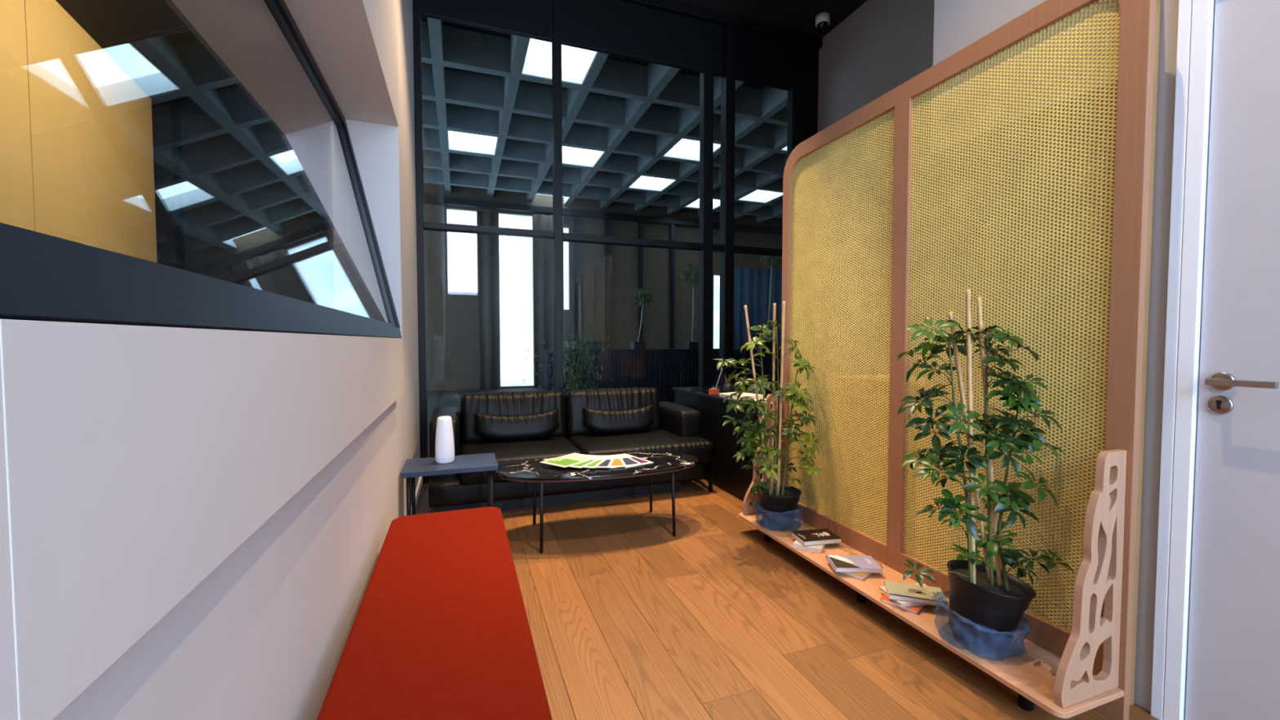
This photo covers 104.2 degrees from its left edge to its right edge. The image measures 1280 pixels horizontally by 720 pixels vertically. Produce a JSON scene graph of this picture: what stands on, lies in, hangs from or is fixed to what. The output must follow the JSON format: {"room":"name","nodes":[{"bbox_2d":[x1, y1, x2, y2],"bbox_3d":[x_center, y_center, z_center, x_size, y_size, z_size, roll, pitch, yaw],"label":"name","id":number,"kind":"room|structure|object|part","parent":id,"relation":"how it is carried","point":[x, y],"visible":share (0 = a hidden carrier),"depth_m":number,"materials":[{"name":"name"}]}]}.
{"room":"lobby","nodes":[
{"label":"lobby","id":0,"kind":"room"},
{"bbox_2d":[0,0,157,262],"bbox_3d":[-1.672,-0.127,0.727,0.030,2.500,4.700,-1,2,-27],"label":"wall","id":1,"kind":"structure","parent":0,"point":[77,149],"depth_m":2.05,"materials":[{"name":"yellow paint"}]},
{"bbox_3d":[-1.966,-0.149,1.303,0.030,2.500,1.196,-1,2,-27],"label":"panel","id":2,"kind":"part","parent":1,"relation":"part of","materials":[{"name":"yellow paint"}]},
{"bbox_2d":[151,99,185,270],"bbox_3d":[-2.756,-0.208,2.878,0.180,2.500,0.100,-1,2,-20],"label":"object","id":3,"kind":"structure","parent":1,"relation":"attached to","point":[166,120],"depth_m":2.83,"materials":[{"name":"black metal"}]},
{"bbox_2d":[55,0,274,124],"bbox_3d":[-1.775,-1.389,0.209,2.040,0.060,6.900,-1,2,-20],"label":"ceiling","id":4,"kind":"structure","parent":0,"point":[192,55],"depth_m":2.31,"materials":[{"name":"black"}]},
{"bbox_2d":[0,0,420,719],"bbox_3d":[-0.697,-1.026,0.667,0.290,4.300,7.000,-1,2,-20],"label":"wall","id":5,"kind":"structure","parent":0,"point":[195,523],"depth_m":0.61,"materials":[{"name":"paint"}]},
{"bbox_2d":[0,0,401,337],"bbox_3d":[-0.732,-0.564,0.804,0.273,1.050,3.449,-1,2,-20],"label":"window","id":6,"kind":"structure","parent":5,"relation":"in","point":[43,277],"depth_m":1.14,"materials":[{"name":"black metal"}]},
{"bbox_3d":[-0.627,-0.071,0.860,0.052,0.060,3.448,-1,2,-20],"label":"sill frame","id":7,"kind":"part","parent":6,"relation":"part of","materials":[{"name":"black metal"}]},
{"bbox_3d":[-0.721,-0.563,0.777,0.218,0.945,3.390,-1,2,-20],"label":"pane","id":8,"kind":"part","parent":6,"relation":"part of","materials":[{"name":"clear glass"}]},
{"bbox_3d":[-0.823,-1.055,0.721,0.057,0.063,3.390,-1,2,-20],"label":"head frame","id":9,"kind":"part","parent":6,"relation":"part of","materials":[{"name":"black metal"}]},
{"bbox_3d":[-1.312,-0.648,2.395,0.266,1.001,0.059,-1,2,-20],"label":"jamb frame","id":10,"kind":"part","parent":6,"relation":"part of","materials":[{"name":"white paint"}]},
{"bbox_2d":[415,476,422,508],"bbox_3d":[-1.510,0.989,3.319,0.016,0.075,1.565,-1,2,-20],"label":"baseboard","id":11,"kind":"structure","parent":5,"relation":"attached to","point":[420,479],"depth_m":3.69,"materials":[{"name":"white paint"}]},
{"bbox_2d":[179,113,334,308],"bbox_3d":[-2.788,-0.215,3.053,2.040,2.500,0.150,-1,2,-20],"label":"wall","id":12,"kind":"structure","parent":0,"point":[246,223],"depth_m":3.07,"materials":[{"name":"glass"}]},
{"bbox_2d":[426,387,543,457],"bbox_3d":[1.236,0.817,9.551,16.800,0.050,8.050,-1,2,-20],"label":"floor","id":13,"kind":"structure","parent":0,"point":[445,398],"depth_m":10.41,"materials":[{"name":"carpet"}]},
{"bbox_2d":[521,334,620,395],"bbox_3d":[-0.953,0.255,7.136,1.374,1.254,0.891,0,2,4],"label":"leafy bush","id":14,"kind":"object","parent":13,"relation":"on","point":[573,384],"visible":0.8,"depth_m":7.08,"materials":[{"name":"green plant"}]},
{"bbox_3d":[-0.996,0.194,7.127,0.021,0.624,0.154,-1,2,-20],"label":"stem","id":15,"kind":"part","parent":14,"relation":"part of","materials":[{"name":"green plant"}]},
{"bbox_3d":[-0.972,0.192,7.142,0.021,0.620,0.030,-1,2,-20],"label":"stem","id":16,"kind":"part","parent":14,"relation":"part of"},
{"bbox_3d":[-0.906,0.196,7.061,0.134,0.624,0.131,-1,2,-20],"label":"stem","id":17,"kind":"part","parent":14,"relation":"part of","materials":[{"name":"green plant"}]},
{"bbox_3d":[-0.869,0.194,7.124,0.195,0.625,0.022,0,2,4],"label":"stem","id":18,"kind":"part","parent":14,"relation":"part of","materials":[{"name":"green plant"}]},
{"bbox_2d":[543,348,781,403],"bbox_3d":[0.627,0.321,8.502,4.455,1.020,0.352,-1,2,-20],"label":"wall","id":19,"kind":"structure","parent":13,"relation":"on","point":[663,370],"depth_m":8.19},
{"bbox_2d":[563,339,575,349],"bbox_3d":[-1.161,-0.245,7.845,0.252,0.160,0.262,-1,2,-20],"label":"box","id":20,"kind":"object","parent":19,"relation":"on","point":[566,342],"visible":0.1,"depth_m":7.72,"materials":[{"name":"grey"}]},
{"bbox_2d":[576,342,601,349],"bbox_3d":[-0.832,-0.229,7.965,0.392,0.120,0.262,-1,2,-20],"label":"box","id":21,"kind":"object","parent":19,"relation":"on","point":[594,345],"visible":0.41,"depth_m":7.86,"materials":[{"name":"grey"}]},
{"bbox_3d":[-0.832,-0.274,7.963,0.392,0.030,0.262,-1,2,-20],"label":"lid","id":22,"kind":"part","parent":21,"relation":"part of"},
{"bbox_2d":[630,288,653,349],"bbox_3d":[0.053,-0.696,8.274,0.398,1.028,0.388,-1,2,-20],"label":"topiary tree","id":23,"kind":"object","parent":19,"relation":"on","point":[639,300],"visible":1,"depth_m":8.19,"materials":[{"name":"green plant"}]},
{"bbox_3d":[-0.033,-0.240,8.259,0.200,0.120,0.200,-1,2,-20],"label":"planter","id":24,"kind":"part","parent":23,"relation":"part of","materials":[{"name":"grey"}]},
{"bbox_2d":[679,262,698,348],"bbox_3d":[0.921,-0.943,8.578,0.491,1.500,0.495,-1,2,-20],"label":"topiary tree","id":25,"kind":"object","parent":19,"relation":"on","point":[691,344],"visible":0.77,"depth_m":8.53,"materials":[{"name":"green plant"}]},
{"bbox_3d":[0.898,-0.253,8.596,0.200,0.120,0.200,-1,2,-20],"label":"planter","id":26,"kind":"part","parent":25,"relation":"part of","materials":[{"name":"grey"}]},
{"bbox_2d":[759,255,782,348],"bbox_3d":[2.405,-1.126,9.100,0.436,1.827,0.430,-1,2,-20],"label":"topiary tree","id":27,"kind":"object","parent":19,"relation":"on","point":[769,344],"visible":0.7,"depth_m":9.05,"materials":[{"name":"green plant"}]},
{"bbox_3d":[2.318,-0.272,9.109,0.200,0.120,0.200,-1,2,-20],"label":"planter","id":28,"kind":"part","parent":27,"relation":"part of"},
{"bbox_2d":[423,182,782,391],"bbox_3d":[-0.090,-1.893,13.114,16.800,5.100,0.260,-1,2,-20],"label":"wall","id":29,"kind":"structure","parent":0,"point":[603,278],"depth_m":12.78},
{"bbox_2d":[478,209,500,389],"bbox_3d":[-3.544,-1.401,11.719,0.462,4.180,0.096,-1,2,-16],"label":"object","id":30,"kind":"object","parent":29,"relation":"hanging from","point":[488,245],"visible":1,"depth_m":11.72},
{"bbox_2d":[533,213,564,387],"bbox_3d":[-2.216,-1.416,12.128,0.721,4.180,0.127,-1,2,-18],"label":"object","id":31,"kind":"object","parent":29,"relation":"hanging from","point":[543,247],"visible":0.52,"depth_m":12.09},
{"bbox_3d":[-0.073,-3.690,12.999,16.600,0.140,0.159,-1,2,-20],"label":"ceiling rail","id":32,"kind":"part","parent":29,"relation":"part of","materials":[{"name":"black metal"}]},
{"bbox_2d":[733,267,782,348],"bbox_3d":[3.862,-0.999,14.350,2.750,3.180,0.147,-1,2,-20],"label":"curtain","id":33,"kind":"object","parent":29,"relation":"hanging from","point":[751,286],"visible":0.21,"depth_m":14.11,"materials":[{"name":"blue fabric"}]},
{"bbox_2d":[421,16,787,222],"bbox_3d":[1.202,-4.010,9.522,16.798,0.500,8.130,-1,2,-20],"label":"ceiling","id":34,"kind":"structure","parent":0,"point":[631,127],"depth_m":8.16,"materials":[{"name":"concrete"}]},
{"bbox_2d":[412,0,822,483],"bbox_3d":[0.041,-1.175,4.654,3.897,4.300,0.140,-1,2,-20],"label":"glass partition frame","id":35,"kind":"structure","parent":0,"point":[708,42],"depth_m":4.69,"materials":[{"name":"black metal"}]},
{"bbox_3d":[-1.767,-1.151,4.005,0.054,4.300,0.090,-1,2,-20],"label":"frame post","id":36,"kind":"part","parent":35,"relation":"part of","materials":[{"name":"black metal"}]},
{"bbox_3d":[-0.724,-1.165,4.382,0.070,4.300,0.090,-1,2,-20],"label":"frame post","id":37,"kind":"part","parent":35,"relation":"part of","materials":[{"name":"black metal"}]},
{"bbox_3d":[0.039,-3.047,4.590,3.897,0.555,0.045,-1,2,-20],"label":"spandrel panel","id":38,"kind":"part","parent":35,"relation":"part of","materials":[{"name":"black metal"}]},
{"bbox_3d":[0.649,-1.185,4.900,0.105,4.300,0.090,-1,2,-20],"label":"frame post","id":39,"kind":"part","parent":35,"relation":"part of","materials":[{"name":"black metal"}]},
{"bbox_3d":[0.864,-1.186,4.946,0.100,4.300,0.110,-1,2,-20],"label":"frame post","id":40,"kind":"part","parent":35,"relation":"part of","materials":[{"name":"black metal"}]},
{"bbox_3d":[1.578,-1.196,5.215,0.055,4.300,0.090,-1,2,-20],"label":"frame post","id":41,"kind":"part","parent":35,"relation":"part of","materials":[{"name":"black metal"}]},
{"bbox_3d":[1.736,-0.921,5.288,0.285,3.745,0.040,-1,2,-20],"label":"blind panel","id":42,"kind":"part","parent":35,"relation":"part of","materials":[{"name":"yellow fabric"}]},
{"bbox_2d":[675,0,866,37],"bbox_3d":[1.134,-3.251,1.300,4.300,0.100,7.100,-1,2,-20],"label":"ceiling","id":43,"kind":"structure","parent":0,"point":[799,15],"depth_m":4.74,"materials":[{"name":"black paint"}]},
{"bbox_2d":[815,12,830,31],"bbox_3d":[1.774,-3.266,4.838,0.132,0.134,0.132,-1,2,-20],"label":"security camera","id":44,"kind":"object","parent":43,"relation":"attached to","point":[822,20],"visible":1,"depth_m":4.80,"materials":[{"name":"white plastic"}]},
{"bbox_2d":[415,452,1159,719],"bbox_3d":[1.151,1.123,1.417,4.300,0.050,7.000,-1,2,-20],"label":"floor","id":45,"kind":"structure","parent":0,"point":[628,618],"depth_m":1.99,"materials":[{"name":"brown wood"}]},
{"bbox_2d":[316,506,552,719],"bbox_3d":[-0.202,0.909,0.435,0.417,0.450,3.490,-1,2,-20],"label":"bench","id":46,"kind":"object","parent":45,"relation":"on","point":[440,630],"visible":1,"depth_m":1.19,"materials":[{"name":"red fabric"}]},
{"bbox_2d":[400,453,497,515],"bbox_3d":[-1.057,0.808,2.798,0.485,0.475,0.320,-1,2,-20],"label":"side table","id":47,"kind":"object","parent":45,"relation":"on","point":[419,467],"visible":0.65,"depth_m":2.72,"materials":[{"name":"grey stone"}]},
{"bbox_3d":[-1.208,0.830,2.606,0.022,0.446,0.022,-1,2,-20],"label":"leg","id":48,"kind":"part","parent":47,"relation":"part of","materials":[{"name":"black metal"}]},
{"bbox_3d":[-1.296,0.821,2.850,0.022,0.446,0.022,-1,2,-20],"label":"leg","id":49,"kind":"part","parent":47,"relation":"part of","materials":[{"name":"black metal"}]},
{"bbox_2d":[435,415,454,463],"bbox_3d":[-1.091,0.443,2.782,0.103,0.256,0.103,-1,2,-20],"label":"vase","id":50,"kind":"object","parent":47,"relation":"on","point":[444,441],"visible":1,"depth_m":2.74,"materials":[{"name":"white ceramic"}]},
{"bbox_3d":[-1.091,0.317,2.778,0.062,0.004,0.062,-2,3,-37],"label":"lid","id":51,"kind":"part","parent":50,"relation":"part of","materials":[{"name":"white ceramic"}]},
{"bbox_3d":[-0.906,0.815,2.991,0.022,0.446,0.022,-1,2,-20],"label":"leg","id":52,"kind":"part","parent":47,"relation":"part of","materials":[{"name":"black metal"}]},
{"bbox_3d":[-0.818,0.825,2.747,0.022,0.446,0.022,-1,2,-20],"label":"leg","id":53,"kind":"part","parent":47,"relation":"part of","materials":[{"name":"black metal"}]},
{"bbox_2d":[428,386,713,512],"bbox_3d":[-0.530,0.625,3.840,2.008,0.762,0.948,-1,2,-20],"label":"sofa","id":54,"kind":"object","parent":45,"relation":"on","point":[676,428],"visible":0.59,"depth_m":3.69,"materials":[{"name":"black leather"}]},
{"bbox_3d":[-1.298,0.973,3.153,0.024,0.118,0.024,-1,2,-20],"label":"leg","id":55,"kind":"part","parent":54,"relation":"part of","materials":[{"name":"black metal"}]},
{"bbox_3d":[-1.410,0.640,3.611,0.196,0.536,0.752,-1,2,-20],"label":"armrest","id":56,"kind":"part","parent":54,"relation":"part of","materials":[{"name":"black leather"}]},
{"bbox_2d":[460,390,565,443],"bbox_3d":[-0.988,0.444,3.905,0.788,0.406,0.252,-1,2,-20],"label":"cushion","id":57,"kind":"object","parent":54,"relation":"on","point":[513,402],"depth_m":3.80,"materials":[{"name":"black leather"}]},
{"bbox_3d":[-0.658,0.625,4.223,1.640,0.505,0.140,-1,2,-20],"label":"frame","id":58,"kind":"part","parent":54,"relation":"part of","materials":[{"name":"black leather"}]},
{"bbox_2d":[473,408,559,441],"bbox_3d":[-0.914,0.491,3.728,0.625,0.222,0.161,-1,2,-20],"label":"lumbar pillow","id":59,"kind":"object","parent":54,"relation":"on","point":[501,428],"visible":1,"depth_m":3.66,"materials":[{"name":"black leather"}]},
{"bbox_2d":[460,436,582,484],"bbox_3d":[-0.874,0.700,3.605,0.800,0.196,0.736,-1,2,-20],"label":"seat cushion","id":60,"kind":"object","parent":54,"relation":"on","point":[506,453],"depth_m":3.41,"materials":[{"name":"black leather"}]},
{"bbox_2d":[564,386,660,435],"bbox_3d":[-0.227,0.434,4.180,0.805,0.406,0.252,-1,2,-20],"label":"cushion","id":61,"kind":"object","parent":54,"relation":"on","point":[611,398],"depth_m":4.06,"materials":[{"name":"black leather"}]},
{"bbox_2d":[582,404,654,434],"bbox_3d":[-0.161,0.481,4.000,0.595,0.222,0.161,-1,2,-20],"label":"lumbar pillow","id":62,"kind":"object","parent":54,"relation":"on","point":[635,420],"visible":1,"depth_m":3.93,"materials":[{"name":"black leather"}]},
{"bbox_2d":[566,428,713,463],"bbox_3d":[-0.023,0.689,3.913,1.000,0.196,0.736,-1,2,-20],"label":"seat cushion","id":63,"kind":"object","parent":54,"relation":"on","point":[648,440],"depth_m":3.71,"materials":[{"name":"black leather"}]},
{"bbox_3d":[0.288,0.634,4.247,0.193,0.501,0.712,-1,2,-20],"label":"armrest","id":64,"kind":"part","parent":54,"relation":"part of","materials":[{"name":"black leather"}]},
{"bbox_3d":[0.539,0.949,3.807,0.024,0.118,0.024,-1,2,-20],"label":"leg","id":65,"kind":"part","parent":54,"relation":"part of","materials":[{"name":"black metal"}]},
{"bbox_2d":[497,452,697,553],"bbox_3d":[-0.229,0.833,3.030,1.228,0.408,0.530,-1,2,-20],"label":"coffee table","id":66,"kind":"object","parent":45,"relation":"on","point":[531,471],"visible":0.84,"depth_m":2.90,"materials":[{"name":"black stone"}]},
{"bbox_3d":[-0.658,0.843,3.117,0.020,0.383,0.033,-2,3,-35],"label":"leg","id":67,"kind":"part","parent":66,"relation":"part of","materials":[{"name":"black metal"}]},
{"bbox_3d":[-0.535,0.858,2.710,0.021,0.383,0.034,0,2,1],"label":"leg","id":68,"kind":"part","parent":66,"relation":"part of","materials":[{"name":"black metal"}]},
{"bbox_2d":[623,453,653,467],"bbox_3d":[-0.091,0.624,3.099,0.210,0.003,0.300,-2,3,-37],"label":"magazine","id":69,"kind":"object","parent":66,"relation":"on","point":[639,460],"visible":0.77,"depth_m":3.08,"materials":[{"name":"white paper"}]},
{"bbox_2d":[609,453,643,468],"bbox_3d":[-0.142,0.622,3.075,0.210,0.003,0.300,-1,2,-26],"label":"magazine","id":70,"kind":"object","parent":69,"relation":"on","point":[628,461],"visible":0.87,"depth_m":3.05,"materials":[{"name":"paper"}]},
{"bbox_2d":[591,454,626,468],"bbox_3d":[-0.207,0.620,3.053,0.210,0.003,0.300,0,2,-10],"label":"magazine","id":71,"kind":"object","parent":70,"relation":"on","point":[618,461],"visible":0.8,"depth_m":3.01,"materials":[{"name":"orange paper"}]},
{"bbox_2d":[595,455,615,467],"bbox_3d":[-0.269,0.617,3.041,0.210,0.003,0.300,0,2,4],"label":"magazine","id":72,"kind":"object","parent":71,"relation":"on","point":[606,464],"visible":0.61,"depth_m":2.98,"materials":[{"name":"paper"}]},
{"bbox_2d":[582,454,610,468],"bbox_3d":[-0.324,0.615,3.035,0.210,0.003,0.300,1,2,15],"label":"magazine","id":73,"kind":"object","parent":72,"relation":"on","point":[594,464],"visible":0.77,"depth_m":2.97,"materials":[{"name":"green paper"}]},
{"bbox_2d":[568,453,605,468],"bbox_3d":[-0.373,0.612,3.032,0.210,0.003,0.300,1,2,24],"label":"magazine","id":74,"kind":"object","parent":73,"relation":"on","point":[580,465],"visible":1,"depth_m":2.96,"materials":[{"name":"white paper"}]},
{"bbox_2d":[539,453,599,467],"bbox_3d":[-0.426,0.609,3.036,0.210,0.003,0.300,2,3,36],"label":"magazine","id":75,"kind":"object","parent":74,"relation":"on","point":[573,459],"visible":1,"depth_m":3.03,"materials":[{"name":"paper"}]},
{"bbox_3d":[0.073,0.834,3.349,0.021,0.383,0.034,0,2,0],"label":"leg","id":76,"kind":"part","parent":66,"relation":"part of","materials":[{"name":"black metal"}]},
{"bbox_3d":[0.197,0.849,2.942,0.020,0.383,0.033,-2,3,-35],"label":"leg","id":77,"kind":"part","parent":66,"relation":"part of","materials":[{"name":"black metal"}]},
{"bbox_2d":[671,385,828,505],"bbox_3d":[0.841,0.636,4.176,0.655,0.715,1.370,-1,2,-20],"label":"desk","id":78,"kind":"object","parent":45,"relation":"on","point":[727,475],"visible":0.38,"depth_m":3.80,"materials":[{"name":"black laminate"}]},
{"bbox_2d":[690,368,722,391],"bbox_3d":[0.589,0.168,4.407,0.268,0.202,0.300,0,2,7],"label":"laptop","id":79,"kind":"object","parent":78,"relation":"on","point":[693,388],"visible":0.67,"depth_m":4.32,"materials":[{"name":"grey plastic"}]},
{"bbox_2d":[703,387,719,395],"bbox_3d":[0.588,0.258,4.117,0.081,0.046,0.120,-1,2,-20],"label":"box","id":80,"kind":"object","parent":78,"relation":"on","point":[711,391],"visible":1,"depth_m":4.07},
{"bbox_3d":[0.568,0.652,4.077,0.025,0.690,1.330,-1,2,-20],"label":"panel","id":81,"kind":"part","parent":78,"relation":"part of","materials":[{"name":"black laminate"}]},
{"bbox_2d":[723,374,733,392],"bbox_3d":[0.708,0.202,3.989,0.076,0.166,0.076,-1,2,-20],"label":"pen cup","id":82,"kind":"object","parent":78,"relation":"on","point":[728,388],"visible":0.58,"depth_m":3.96,"materials":[{"name":"black metal"}]},
{"bbox_2d":[719,391,764,400],"bbox_3d":[0.776,0.276,3.804,0.221,0.032,0.295,-1,3,-31],"label":"paper stack","id":83,"kind":"object","parent":78,"relation":"on","point":[723,394],"visible":0.54,"depth_m":3.76,"materials":[{"name":"white paper"}]},
{"bbox_2d":[749,382,775,398],"bbox_3d":[0.986,0.236,3.899,0.180,0.105,0.200,2,3,40],"label":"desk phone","id":84,"kind":"object","parent":78,"relation":"on","point":[767,392],"visible":0.23,"depth_m":3.84,"materials":[{"name":"black plastic"}]},
{"bbox_3d":[1.072,0.672,3.566,0.575,0.690,0.025,-1,2,-20],"label":"panel","id":85,"kind":"part","parent":78,"relation":"part of","materials":[{"name":"black laminate"}]},
{"bbox_2d":[831,374,925,559],"bbox_3d":[1.399,0.575,2.681,0.400,0.950,0.646,-1,2,-20],"label":"base cabinet","id":86,"kind":"object","parent":45,"relation":"on","point":[867,375],"visible":0.12,"depth_m":2.64,"materials":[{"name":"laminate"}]},
{"bbox_2d":[738,0,1155,719],"bbox_3d":[1.028,-0.076,2.215,0.313,2.285,1.732,-1,2,-20],"label":"divider","id":87,"kind":"object","parent":45,"relation":"on","point":[1066,673],"visible":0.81,"depth_m":1.79,"materials":[{"name":"brown wood"}]},
{"bbox_2d":[713,301,822,528],"bbox_3d":[0.707,0.304,2.806,0.597,1.259,0.326,0,2,10],"label":"plant","id":88,"kind":"object","parent":87,"relation":"on","point":[779,502],"visible":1,"depth_m":2.75,"materials":[{"name":"green plant"}]},
{"bbox_3d":[0.613,0.339,2.797,0.181,1.027,0.243,-2,3,-39],"label":"stem","id":89,"kind":"part","parent":88,"relation":"part of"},
{"bbox_3d":[0.786,0.835,2.828,0.250,0.192,0.250,-1,2,-20],"label":"pot","id":90,"kind":"part","parent":88,"relation":"part of","materials":[{"name":"blue ceramic"}]},
{"bbox_3d":[0.799,0.334,2.803,0.124,1.043,0.100,0,2,0],"label":"stem","id":91,"kind":"part","parent":88,"relation":"part of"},
{"bbox_3d":[0.833,0.443,2.771,0.113,0.828,0.224,-1,2,-20],"label":"stem","id":92,"kind":"part","parent":88,"relation":"part of","materials":[{"name":"plant"}]},
{"bbox_2d":[792,540,826,553],"bbox_3d":[0.883,0.934,2.563,0.135,0.020,0.200,1,3,32],"label":"book","id":93,"kind":"object","parent":87,"relation":"on","point":[817,548],"visible":0.38,"depth_m":2.48,"materials":[{"name":"white paper"}]},
{"bbox_2d":[791,528,841,546],"bbox_3d":[0.905,0.912,2.565,0.205,0.024,0.140,0,2,-11],"label":"book","id":94,"kind":"object","parent":93,"relation":"on","point":[814,536],"visible":1,"depth_m":2.54,"materials":[{"name":"black paper"}]},
{"bbox_3d":[1.032,-0.152,2.630,0.001,2.022,0.767,-1,2,-20],"label":"cane panel","id":95,"kind":"part","parent":87,"relation":"part of","materials":[{"name":"yellow wicker"}]},
{"bbox_2d":[831,552,882,581],"bbox_3d":[0.994,0.945,2.285,0.205,0.020,0.145,-2,3,-42],"label":"book","id":96,"kind":"object","parent":87,"relation":"on","point":[860,575],"visible":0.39,"depth_m":2.20,"materials":[{"name":"paper"}]},
{"bbox_2d":[826,554,883,573],"bbox_3d":[0.971,0.926,2.265,0.205,0.018,0.138,0,2,3],"label":"book","id":97,"kind":"object","parent":96,"relation":"on","point":[840,563],"visible":1,"depth_m":2.24,"materials":[{"name":"paper"}]},
{"bbox_2d":[880,581,925,614],"bbox_3d":[1.082,0.958,2.014,0.200,0.014,0.135,-2,3,-44],"label":"book","id":98,"kind":"object","parent":87,"relation":"on","point":[915,609],"visible":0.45,"depth_m":1.94,"materials":[{"name":"orange paper"}]},
{"bbox_2d":[879,583,947,607],"bbox_3d":[1.096,0.944,2.002,0.200,0.014,0.135,0,2,-8],"label":"book","id":99,"kind":"object","parent":98,"relation":"on","point":[901,603],"visible":0.25,"depth_m":1.94,"materials":[{"name":"white paper"}]},
{"bbox_2d":[884,580,948,607],"bbox_3d":[1.095,0.929,1.983,0.205,0.017,0.125,1,2,18],"label":"book","id":100,"kind":"object","parent":99,"relation":"on","point":[929,595],"visible":0.98,"depth_m":1.96,"materials":[{"name":"beige paper"}]},
{"bbox_2d":[738,512,1124,718],"bbox_3d":[1.015,0.965,2.249,0.284,0.018,1.732,-1,2,-20],"label":"shelf","id":101,"kind":"object","parent":87,"relation":"attached to","point":[1029,666],"depth_m":1.70,"materials":[{"name":"brown wood"}]},
{"bbox_2d":[896,288,1074,651],"bbox_3d":[1.141,0.371,1.688,0.505,1.211,0.377,1,2,19],"label":"plant","id":102,"kind":"object","parent":87,"relation":"on","point":[988,603],"visible":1,"depth_m":1.66,"materials":[{"name":"green plant"}]},
{"bbox_3d":[1.026,0.346,1.699,0.210,0.883,0.154,0,2,7],"label":"stem","id":103,"kind":"part","parent":102,"relation":"part of","materials":[{"name":"beige wood"}]},
{"bbox_3d":[1.205,0.851,1.721,0.253,0.241,0.254,-1,2,-20],"label":"pot","id":104,"kind":"part","parent":102,"relation":"part of","materials":[{"name":"black plastic"}]},
{"bbox_3d":[1.223,0.347,1.679,0.115,0.881,0.263,0,2,-5],"label":"stem","id":105,"kind":"part","parent":102,"relation":"part of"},
{"bbox_3d":[1.261,0.439,1.663,0.103,0.722,0.180,0,2,2],"label":"stem","id":106,"kind":"part","parent":102,"relation":"part of","materials":[{"name":"green plant"}]},
{"bbox_3d":[1.313,-0.123,1.856,0.001,2.022,0.743,-1,2,-20],"label":"cane panel","id":107,"kind":"part","parent":87,"relation":"part of","materials":[{"name":"yellow wicker"}]},
{"bbox_2d":[814,0,933,453],"bbox_3d":[2.389,-1.153,4.063,0.115,4.300,2.710,-1,2,-20],"label":"wall","id":108,"kind":"structure","parent":0,"point":[882,45],"depth_m":4.59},
{"bbox_2d":[922,0,1178,711],"bbox_3d":[2.092,-1.010,0.236,0.120,4.300,4.290,-1,2,-20],"label":"wall","id":109,"kind":"structure","parent":0,"point":[957,24],"depth_m":1.71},
{"bbox_2d":[1129,0,1161,705],"bbox_3d":[1.511,-0.047,1.526,0.118,2.280,0.018,-1,2,-20],"label":"door frame","id":110,"kind":"structure","parent":109,"relation":"attached to","point":[1157,18],"depth_m":1.53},
{"bbox_2d":[1151,0,1215,719],"bbox_3d":[1.765,-0.018,0.999,0.090,2.260,1.057,-1,2,-20],"label":"trim","id":111,"kind":"structure","parent":109,"relation":"attached to","point":[1196,18],"depth_m":1.46,"materials":[{"name":"white paint"}]},
{"bbox_2d":[1185,0,1279,719],"bbox_3d":[1.757,0.012,1.002,0.102,2.189,0.911,-1,2,-20],"label":"door","id":112,"kind":"structure","parent":109,"relation":"in","point":[1233,664],"depth_m":1.36,"materials":[{"name":"metal"}]},
{"bbox_3d":[1.614,0.062,1.330,0.054,0.018,0.129,-1,2,-20],"label":"handle lever","id":113,"kind":"part","parent":112,"relation":"part of","materials":[{"name":"metal"}]},
{"label":"outside","id":114,"kind":"structure","parent":0,"visible":0},
{"bbox_2d":[446,208,719,386],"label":"window","id":115,"kind":"structure","parent":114,"point":[516,275],"depth_m":21.32,"materials":[{"name":"white glass"}]}
]}

